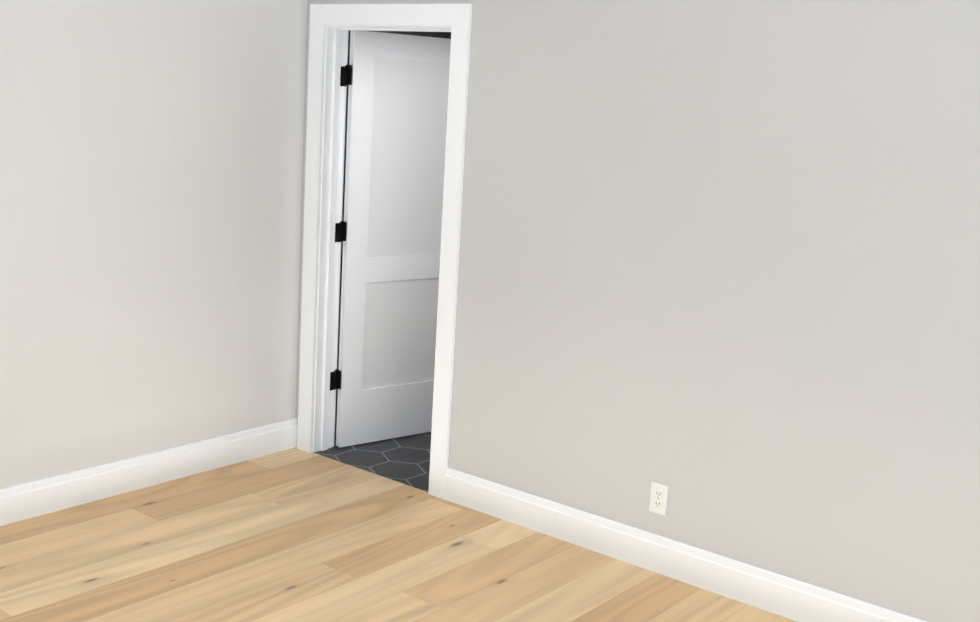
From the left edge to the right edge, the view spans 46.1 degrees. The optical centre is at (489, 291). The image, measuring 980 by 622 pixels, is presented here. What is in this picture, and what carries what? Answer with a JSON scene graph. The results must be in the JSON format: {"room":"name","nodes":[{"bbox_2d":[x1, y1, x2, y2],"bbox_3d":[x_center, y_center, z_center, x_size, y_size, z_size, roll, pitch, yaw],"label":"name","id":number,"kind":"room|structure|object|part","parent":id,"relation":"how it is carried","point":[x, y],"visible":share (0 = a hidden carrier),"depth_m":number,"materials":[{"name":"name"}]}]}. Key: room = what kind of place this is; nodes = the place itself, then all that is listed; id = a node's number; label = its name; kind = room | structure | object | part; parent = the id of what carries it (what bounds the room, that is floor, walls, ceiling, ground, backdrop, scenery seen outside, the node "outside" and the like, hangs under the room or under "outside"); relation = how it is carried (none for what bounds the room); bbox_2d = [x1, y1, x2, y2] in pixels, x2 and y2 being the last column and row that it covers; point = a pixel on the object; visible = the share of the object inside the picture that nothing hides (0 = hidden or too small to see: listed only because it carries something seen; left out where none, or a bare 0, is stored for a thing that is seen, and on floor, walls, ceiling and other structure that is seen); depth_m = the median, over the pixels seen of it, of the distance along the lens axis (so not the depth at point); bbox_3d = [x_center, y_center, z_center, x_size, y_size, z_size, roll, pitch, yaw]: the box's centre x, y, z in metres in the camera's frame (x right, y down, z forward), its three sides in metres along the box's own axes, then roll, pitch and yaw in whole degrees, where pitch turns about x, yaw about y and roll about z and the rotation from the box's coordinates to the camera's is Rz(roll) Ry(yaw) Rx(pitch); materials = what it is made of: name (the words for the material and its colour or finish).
{"room":"empty room","nodes":[
{"label":"empty room","id":0,"kind":"room"},
{"bbox_2d":[0,0,450,488],"bbox_3d":[-1.566,-0.490,4.567,0.120,2.700,5.860,11,12,38],"label":"wall","id":1,"kind":"structure","parent":0,"point":[151,159],"depth_m":4.72,"materials":[{"name":"paint"}]},
{"bbox_2d":[0,418,296,525],"bbox_3d":[-2.131,0.864,4.070,0.017,0.140,3.820,11,12,38],"label":"baseboard","id":2,"kind":"structure","parent":1,"relation":"attached to","point":[20,502],"depth_m":4.86,"materials":[{"name":"white wood"}]},
{"bbox_2d":[313,432,430,491],"bbox_3d":[0.766,0.885,5.503,3.020,0.060,2.020,11,12,38],"label":"floor","id":3,"kind":"structure","parent":0,"point":[405,460],"depth_m":5.47,"materials":[{"name":"grey tile"}]},
{"bbox_2d":[0,447,796,621],"bbox_3d":[0.504,1.269,3.198,5.540,0.060,5.990,11,12,38],"label":"floor","id":4,"kind":"structure","parent":0,"point":[295,534],"depth_m":4.23,"materials":[{"name":"beige wood"}]},
{"bbox_2d":[295,0,979,621],"bbox_3d":[1.277,-0.181,3.727,5.420,2.700,0.120,11,12,38],"label":"wall","id":5,"kind":"structure","parent":0,"point":[719,268],"depth_m":4.00,"materials":[{"name":"paint"}]},
{"bbox_2d":[297,4,472,498],"bbox_3d":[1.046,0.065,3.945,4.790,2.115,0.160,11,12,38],"label":"door frame","id":6,"kind":"structure","parent":5,"relation":"attached to","point":[331,26],"depth_m":5.19,"materials":[{"name":"white wood"}]},
{"bbox_2d":[330,30,450,446],"bbox_3d":[-0.419,-0.245,5.620,0.794,1.972,0.056,-5,13,-39],"label":"door","id":7,"kind":"structure","parent":5,"relation":"in","point":[398,87],"depth_m":5.55,"materials":[{"name":"paint"}]},
{"bbox_3d":[-0.700,-0.282,5.377,0.047,1.533,0.050,11,12,38],"label":"door hinges","id":8,"kind":"part","parent":7,"relation":"part of","materials":[{"name":"black metal"}]},
{"bbox_2d":[649,481,668,515],"bbox_3d":[0.628,0.770,4.289,0.070,0.115,0.009,11,12,38],"label":"electrical outlet","id":9,"kind":"object","parent":5,"relation":"attached to","point":[658,497],"visible":1,"depth_m":4.29,"materials":[{"name":"white plastic"}]},
{"bbox_2d":[444,468,925,621],"bbox_3d":[0.920,1.038,4.081,2.850,0.140,0.017,11,12,38],"label":"baseboard","id":10,"kind":"structure","parent":5,"relation":"attached to","point":[776,593],"depth_m":4.28,"materials":[{"name":"white wood"}]}
]}

